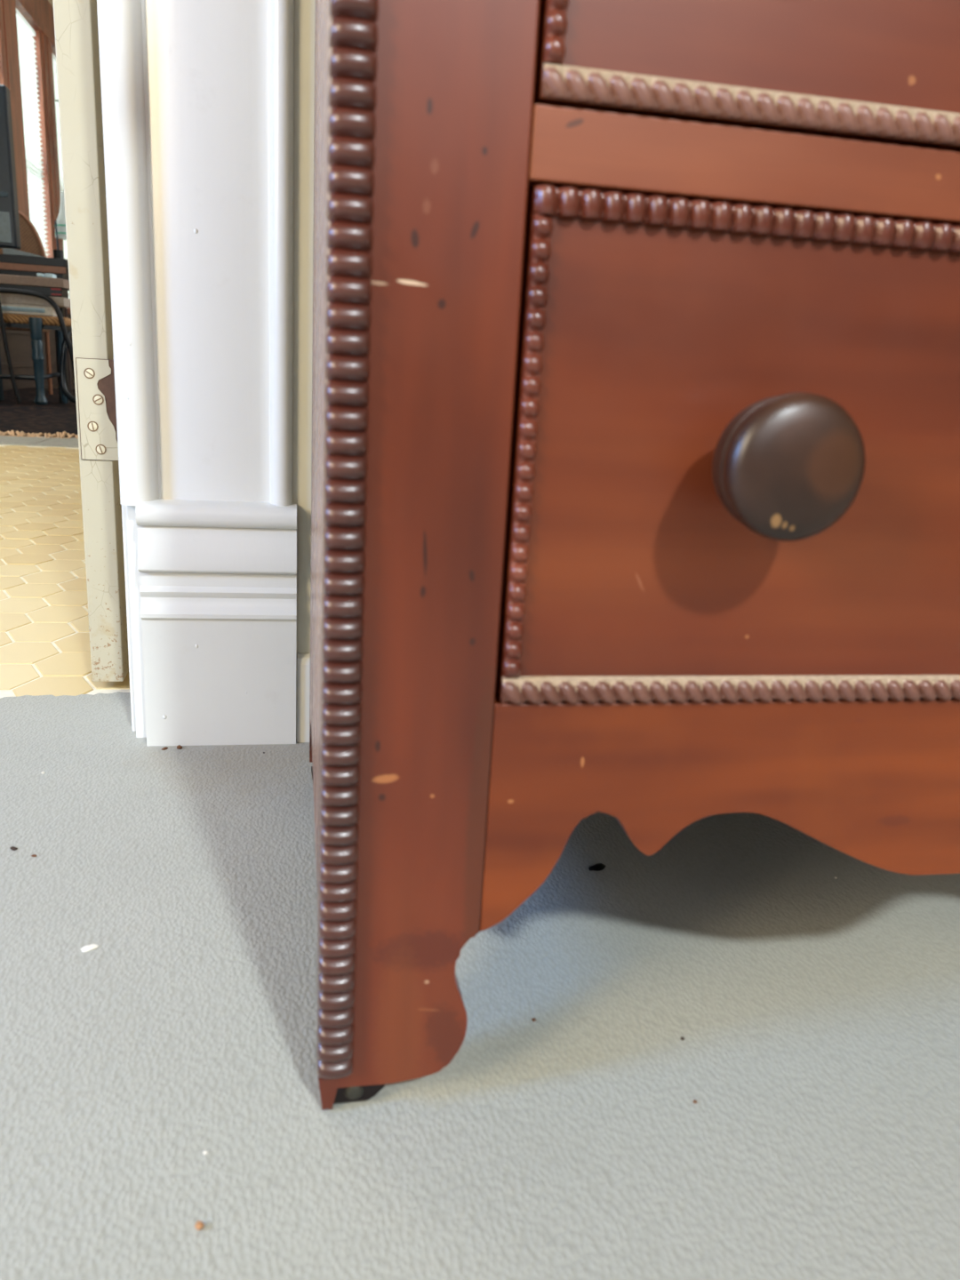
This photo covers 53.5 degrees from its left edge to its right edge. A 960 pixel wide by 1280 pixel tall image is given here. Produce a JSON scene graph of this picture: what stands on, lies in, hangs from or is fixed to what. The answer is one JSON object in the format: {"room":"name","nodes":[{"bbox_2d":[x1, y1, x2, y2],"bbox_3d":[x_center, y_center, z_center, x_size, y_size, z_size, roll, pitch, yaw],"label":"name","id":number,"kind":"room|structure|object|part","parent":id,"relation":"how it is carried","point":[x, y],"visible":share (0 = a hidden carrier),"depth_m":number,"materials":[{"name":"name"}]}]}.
{"room":"bedroom","nodes":[
{"label":"bedroom","id":0,"kind":"room"},
{"bbox_2d":[44,383,75,389],"bbox_3d":[-2.323,-1.683,6.825,4.800,0.056,6.550,0,16,-11],"label":"floor","id":1,"kind":"structure","parent":0,"point":[73,384],"depth_m":8.07,"materials":[{"name":"brown wood"}]},
{"bbox_2d":[0,387,78,438],"bbox_3d":[-2.101,-1.384,5.661,2.117,0.029,4.292,0,16,-11],"label":"rug","id":2,"kind":"object","parent":1,"relation":"on","point":[55,419],"visible":0.18,"depth_m":4.62,"materials":[{"name":"fabric"}]},
{"bbox_2d":[0,209,53,394],"bbox_3d":[-3.085,-2.224,6.248,0.456,1.181,0.280,0,16,-11],"label":"cane chair","id":3,"kind":"object","parent":2,"relation":"on","point":[30,240],"visible":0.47,"depth_m":6.28,"materials":[{"name":"woven cane"},{"name":"brown wood"}]},
{"bbox_3d":[-3.086,-2.620,6.257,0.430,0.400,0.010,0,16,-11],"label":"backrest","id":4,"kind":"part","parent":3,"relation":"part of","materials":[{"name":"wicker"}]},
{"bbox_3d":[-3.095,-2.068,6.293,0.420,0.040,0.280,0,16,-11],"label":"seat","id":5,"kind":"part","parent":3,"relation":"part of","materials":[{"name":"wicker"}]},
{"bbox_3d":[-3.085,-2.626,6.256,0.456,0.414,0.026,0,16,-11],"label":"frame","id":6,"kind":"part","parent":3,"relation":"part of","materials":[{"name":"brown wood"}]},
{"bbox_3d":[-2.932,-2.068,6.451,0.026,0.788,0.026,-7,19,-32],"label":"leg","id":7,"kind":"part","parent":3,"relation":"part of","materials":[{"name":"brown wood"}]},
{"bbox_2d":[0,254,69,402],"bbox_3d":[-2.826,-1.898,5.839,0.738,0.810,0.708,0,16,-11],"label":"desk","id":8,"kind":"object","parent":2,"relation":"on","point":[15,265],"visible":0.4,"depth_m":5.46,"materials":[{"name":"dark brown wood"},{"name":"black lacquer"}]},
{"bbox_2d":[0,84,21,249],"bbox_3d":[-2.908,-2.684,5.455,0.465,0.897,0.240,0,16,-11],"label":"monitor","id":9,"kind":"object","parent":8,"relation":"on","point":[10,235],"visible":1,"depth_m":5.44,"materials":[{"name":"black plastic"}]},
{"bbox_3d":[-2.914,-2.378,5.458,0.418,0.165,0.015,0,16,-11],"label":"panel","id":10,"kind":"part","parent":9,"relation":"part of","materials":[{"name":"grey plastic"}]},
{"bbox_2d":[2,248,43,256],"bbox_3d":[-2.609,-2.228,5.492,0.230,0.034,0.115,0,16,-11],"label":"folder","id":11,"kind":"object","parent":8,"relation":"on","point":[5,251],"visible":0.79,"depth_m":5.43,"materials":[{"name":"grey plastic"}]},
{"bbox_3d":[-2.814,-2.201,5.750,0.705,0.085,0.670,0,16,-11],"label":"frame","id":12,"kind":"part","parent":8,"relation":"part of","materials":[{"name":"black paint"}]},
{"bbox_2d":[53,220,63,258],"bbox_3d":[-2.625,-2.468,5.924,0.060,0.257,0.060,0,16,-11],"label":"pen holder","id":13,"kind":"object","parent":8,"relation":"on","point":[58,253],"visible":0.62,"depth_m":5.92,"materials":[{"name":"blue paint"}]},
{"bbox_2d":[53,249,63,258],"bbox_3d":[-2.630,-2.386,5.947,0.060,0.087,0.060,0,16,-11],"label":"cup","id":14,"kind":"object","parent":13,"relation":"on","point":[57,253],"depth_m":5.92,"materials":[{"name":"black paint"}]},
{"bbox_3d":[-2.482,-1.758,5.643,0.050,0.688,0.050,0,16,-11],"label":"leg","id":15,"kind":"part","parent":8,"relation":"part of","materials":[{"name":"black paint"}]},
{"bbox_2d":[0,287,74,403],"bbox_3d":[-2.543,-1.629,5.305,0.594,0.615,0.055,0,16,-11],"label":"frame","id":16,"kind":"object","parent":2,"relation":"on","point":[12,291],"visible":0.88,"depth_m":5.28,"materials":[{"name":"black paint"}]},
{"bbox_3d":[-2.611,-1.611,5.280,0.097,0.587,0.022,0,16,-11],"label":"leg","id":17,"kind":"part","parent":16,"relation":"part of","materials":[{"name":"black paint"}]},
{"bbox_2d":[0,312,76,404],"bbox_3d":[-2.574,-1.613,5.485,0.513,0.485,0.294,0,16,-11],"label":"chair","id":18,"kind":"object","parent":2,"relation":"on","point":[36,324],"visible":0.88,"depth_m":5.39,"materials":[{"name":"blue grey paint"},{"name":"woven rush"},{"name":"black lacquer"}]},
{"bbox_3d":[-2.818,-1.631,5.565,0.040,0.449,0.039,-7,19,-32],"label":"leg","id":19,"kind":"part","parent":18,"relation":"part of","materials":[{"name":"black paint"}]},
{"bbox_2d":[0,303,56,316],"bbox_3d":[-2.582,-1.869,5.392,0.348,0.054,0.174,0,16,-11],"label":"notebook","id":20,"kind":"object","parent":18,"relation":"on","point":[6,308],"visible":0.95,"depth_m":5.33,"materials":[{"name":"paper"}]},
{"bbox_2d":[0,293,70,308],"bbox_3d":[-2.561,-1.921,5.388,0.428,0.050,0.160,0,16,-11],"label":"book","id":21,"kind":"object","parent":20,"relation":"on","point":[5,298],"visible":0.84,"depth_m":5.32,"materials":[{"name":"brown paper"}]},
{"bbox_2d":[0,283,68,298],"bbox_3d":[-2.562,-1.969,5.372,0.420,0.048,0.164,0,16,-11],"label":"book","id":22,"kind":"object","parent":21,"relation":"on","point":[52,292],"visible":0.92,"depth_m":5.32,"materials":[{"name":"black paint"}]},
{"bbox_2d":[0,273,69,289],"bbox_3d":[-2.553,-2.017,5.361,0.432,0.049,0.160,0,16,-11],"label":"flat box","id":23,"kind":"object","parent":22,"relation":"on","point":[5,279],"visible":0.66,"depth_m":5.30,"materials":[{"name":"brown cardboard"}]},
{"bbox_2d":[36,272,45,277],"bbox_3d":[-2.459,-2.043,5.345,0.030,0.019,0.090,0,16,-11],"label":"pack","id":24,"kind":"object","parent":23,"relation":"on","point":[38,275],"visible":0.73,"depth_m":5.30},
{"bbox_2d":[45,273,56,278],"bbox_3d":[-2.410,-2.044,5.354,0.040,0.021,0.090,0,16,-11],"label":"pack","id":25,"kind":"object","parent":23,"relation":"on","point":[52,276],"visible":0.8,"depth_m":5.31},
{"bbox_3d":[-2.572,-1.785,5.424,0.440,0.023,0.165,0,16,-11],"label":"seat rail","id":26,"kind":"part","parent":18,"relation":"part of","materials":[{"name":"black paint"}]},
{"bbox_3d":[-2.570,-1.819,5.414,0.450,0.050,0.185,0,16,-11],"label":"seat","id":27,"kind":"part","parent":18,"relation":"part of","materials":[{"name":"beige wicker"}]},
{"bbox_3d":[-2.499,-1.576,5.391,0.072,0.472,0.070,0,16,-11],"label":"leg","id":28,"kind":"part","parent":18,"relation":"part of","materials":[{"name":"blue paint"}]},
{"bbox_3d":[-2.474,-1.629,5.631,0.040,0.449,0.039,-7,19,-32],"label":"leg","id":29,"kind":"part","parent":18,"relation":"part of","materials":[{"name":"blue paint"}]},
{"bbox_3d":[-2.384,-1.593,5.519,0.091,0.442,0.155,-7,19,-31],"label":"leg","id":30,"kind":"part","parent":18,"relation":"part of","materials":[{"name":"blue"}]},
{"bbox_2d":[64,289,71,393],"bbox_3d":[-2.825,-2.152,6.855,0.260,0.738,0.350,0,16,-11],"label":"table","id":31,"kind":"object","parent":2,"relation":"on","point":[65,308],"visible":0.02,"depth_m":6.74,"materials":[{"name":"black wood"}]},
{"bbox_2d":[54,192,66,239],"bbox_3d":[-2.839,-2.776,6.608,0.197,0.595,0.197,0,16,-11],"label":"table lamp","id":32,"kind":"object","parent":31,"relation":"on","point":[60,220],"visible":0.24,"depth_m":6.50,"materials":[{"name":"white"}]},
{"bbox_2d":[0,434,78,447],"bbox_3d":[-1.849,-0.725,3.542,4.100,0.054,0.350,0,16,-11],"label":"trim","id":33,"kind":"structure","parent":1,"relation":"on","point":[73,442],"depth_m":3.51,"materials":[{"name":"beige wood"}]},
{"bbox_2d":[292,0,315,738],"bbox_3d":[0.200,-1.571,0.581,4.000,3.560,0.134,0,16,-11],"label":"wall","id":34,"kind":"structure","parent":0,"point":[304,10],"depth_m":0.82,"materials":[{"name":"beige paint"}]},
{"bbox_2d":[52,0,128,681],"bbox_3d":[-0.409,-1.038,1.120,0.044,2.030,0.784,0,16,-11],"label":"door","id":35,"kind":"structure","parent":34,"relation":"in","point":[76,21],"depth_m":0.93,"materials":[{"name":"beige paint"}]},
{"bbox_2d":[121,504,146,737],"bbox_3d":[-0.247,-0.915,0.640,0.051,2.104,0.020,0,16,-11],"label":"trim","id":36,"kind":"structure","parent":34,"relation":"attached to","point":[134,576],"depth_m":0.88,"materials":[{"name":"white paint"}]},
{"bbox_2d":[96,0,296,746],"bbox_3d":[-0.197,-0.910,0.635,0.154,2.104,0.050,0,16,-11],"label":"trim","id":37,"kind":"structure","parent":34,"relation":"attached to","point":[197,96],"depth_m":0.82,"materials":[{"name":"white paint"}]},
{"bbox_2d":[296,653,310,742],"bbox_3d":[0.904,0.060,1.127,2.200,0.088,0.011,0,16,-11],"label":"baseboard","id":38,"kind":"structure","parent":34,"relation":"attached to","point":[303,660],"depth_m":0.91,"materials":[{"name":"white paint"}]},
{"bbox_2d":[0,444,959,1279],"bbox_3d":[-0.049,0.332,0.248,4.400,0.060,7.100,0,16,-11],"label":"floor","id":39,"kind":"structure","parent":0,"point":[816,1012],"depth_m":0.53,"materials":[{"name":"grey carpet"}]},
{"bbox_2d":[80,944,98,951],"bbox_3d":[-0.242,0.191,0.591,0.010,0.002,0.005,-8,19,-34],"label":"flake","id":40,"kind":"object","parent":39,"relation":"on","point":[88,948],"visible":1,"depth_m":0.59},
{"bbox_2d":[194,1220,204,1230],"bbox_3d":[-0.120,0.250,0.407,0.004,0.003,0.004,14,19,32],"label":"crumb","id":41,"kind":"object","parent":39,"relation":"on","point":[199,1225],"visible":1,"depth_m":0.41,"materials":[{"name":"food"}]},
{"bbox_2d":[588,863,606,871],"bbox_3d":[0.089,0.172,0.721,0.015,0.004,0.008,-11,21,-41],"label":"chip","id":42,"kind":"object","parent":39,"relation":"on","point":[597,867],"visible":1,"depth_m":0.72,"materials":[{"name":"black paint"}]},
{"bbox_2d":[309,0,959,1110],"bbox_3d":[0.241,-0.246,0.579,0.698,0.902,0.457,0,16,-11],"label":"dresser","id":43,"kind":"object","parent":39,"relation":"on","point":[635,452],"visible":1,"depth_m":0.41,"materials":[{"name":"brown wood"}]},
{"bbox_3d":[-0.085,-0.257,0.546,0.015,0.856,0.379,0,16,-11],"label":"panel","id":44,"kind":"part","parent":43,"relation":"part of","materials":[{"name":"brown wood"}]},
{"bbox_3d":[0.020,-0.074,0.398,0.008,0.191,0.005,0,16,-11],"label":"moulding","id":45,"kind":"part","parent":43,"relation":"part of","materials":[{"name":"brown wood"}]},
{"bbox_3d":[0.033,-0.307,0.331,0.008,0.189,0.005,0,16,-11],"label":"moulding","id":46,"kind":"part","parent":43,"relation":"part of","materials":[{"name":"brown wood"}]},
{"bbox_3d":[0.264,-0.076,0.457,0.510,0.213,0.019,0,16,-11],"label":"drawer","id":47,"kind":"part","parent":43,"relation":"part of","materials":[{"name":"brown wood"}]},
{"bbox_3d":[0.260,0.024,0.473,0.510,0.012,0.005,0,16,-11],"label":"moulding","id":48,"kind":"part","parent":43,"relation":"part of","materials":[{"name":"brown wood"}]},
{"bbox_3d":[0.271,-0.193,0.423,0.515,0.027,0.019,0,16,-11],"label":"rail","id":49,"kind":"part","parent":43,"relation":"part of","materials":[{"name":"brown wood"}]},
{"bbox_3d":[0.278,-0.309,0.390,0.510,0.211,0.019,0,16,-11],"label":"drawer","id":50,"kind":"part","parent":43,"relation":"part of","materials":[{"name":"brown wood"}]},
{"bbox_3d":[0.272,-0.170,0.417,0.510,0.010,0.006,0,16,-11],"label":"moulding","id":51,"kind":"part","parent":43,"relation":"part of","materials":[{"name":"brown wood"}]},
{"bbox_3d":[0.274,-0.210,0.406,0.510,0.012,0.005,0,16,-11],"label":"moulding","id":52,"kind":"part","parent":43,"relation":"part of","materials":[{"name":"brown wood"}]},
{"bbox_3d":[0.122,-0.072,0.393,0.058,0.058,0.051,0,16,-11],"label":"knob","id":53,"kind":"part","parent":43,"relation":"part of","materials":[{"name":"brown wood"}]},
{"bbox_3d":[-3.419,-3.406,6.421,0.120,3.460,7.150,0,16,-11],"label":"wall","id":54,"kind":"structure","parent":0,"visible":0},
{"bbox_2d":[0,0,30,219],"bbox_3d":[-3.553,-3.675,7.191,0.146,2.180,0.500,0,16,-11],"label":"trim","id":55,"kind":"structure","parent":54,"relation":"attached to","point":[10,73],"depth_m":7.11,"materials":[{"name":"brown wood"}]},
{"bbox_2d":[16,8,48,257],"bbox_3d":[-3.637,-3.891,7.736,0.044,2.025,0.640,0,16,-11],"label":"window","id":56,"kind":"structure","parent":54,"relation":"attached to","point":[27,51],"depth_m":7.71,"materials":[{"name":"white"}]},
{"bbox_3d":[-3.577,-3.816,7.532,0.002,1.980,0.002,0,16,-11],"label":"cord","id":57,"kind":"part","parent":56,"relation":"part of","materials":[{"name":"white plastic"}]},
{"bbox_3d":[-3.583,-4.846,7.462,0.040,0.035,0.640,0,16,-11],"label":"head rail","id":58,"kind":"part","parent":56,"relation":"part of","materials":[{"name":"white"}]},
{"bbox_3d":[-3.658,-3.942,7.955,0.002,1.980,0.002,0,16,-11],"label":"cord","id":59,"kind":"part","parent":56,"relation":"part of","materials":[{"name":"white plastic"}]},
{"bbox_2d":[15,0,55,56],"bbox_3d":[-3.575,-4.891,7.355,0.155,0.060,3.300,0,16,-11],"label":"trim","id":60,"kind":"structure","parent":54,"relation":"attached to","point":[21,5],"depth_m":7.60,"materials":[{"name":"brown wood"}]},
{"bbox_2d":[0,329,71,338],"bbox_3d":[-3.356,-2.126,6.522,0.016,0.035,6.500,0,16,-11],"label":"trim","id":61,"kind":"structure","parent":54,"relation":"attached to","point":[24,332],"depth_m":7.30,"materials":[{"name":"brown wood"}]},
{"bbox_2d":[0,361,71,367],"bbox_3d":[-3.370,-1.896,6.588,0.016,0.035,6.500,0,16,-11],"label":"trim","id":62,"kind":"structure","parent":54,"relation":"attached to","point":[52,364],"depth_m":7.30,"materials":[{"name":"brown wood"}]},
{"bbox_2d":[0,318,74,390],"bbox_3d":[-3.383,-2.023,6.548,0.030,0.620,6.500,0,16,-11],"label":"baseboard","id":63,"kind":"structure","parent":54,"relation":"attached to","point":[20,345],"depth_m":7.33,"materials":[{"name":"brown wood"}]},
{"bbox_2d":[24,0,55,39],"bbox_3d":[-3.518,-5.044,7.320,0.032,0.260,3.300,0,16,-11],"label":"trim","id":64,"kind":"structure","parent":54,"relation":"attached to","point":[43,9],"depth_m":7.92,"materials":[{"name":"brown wood"}]},
{"bbox_2d":[32,30,63,257],"bbox_3d":[-3.758,-3.998,8.275,0.150,2.180,0.400,0,16,-11],"label":"trim","id":65,"kind":"structure","parent":54,"relation":"attached to","point":[44,53],"depth_m":8.11,"materials":[{"name":"brown wood"}]},
{"bbox_2d":[52,53,70,299],"bbox_3d":[-3.824,-4.182,8.712,0.044,2.025,0.510,0,16,-11],"label":"blind","id":66,"kind":"object","parent":54,"relation":"attached to","point":[54,66],"visible":0.08,"depth_m":8.57,"materials":[{"name":"white"}]},
{"bbox_3d":[-3.769,-5.137,8.438,0.040,0.035,0.510,0,16,-11],"label":"head rail","id":67,"kind":"part","parent":66,"relation":"part of","materials":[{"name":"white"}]},
{"bbox_3d":[-3.772,-4.120,8.551,0.002,1.980,0.002,0,16,-11],"label":"cord","id":68,"kind":"part","parent":66,"relation":"part of","materials":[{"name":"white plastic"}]}
]}

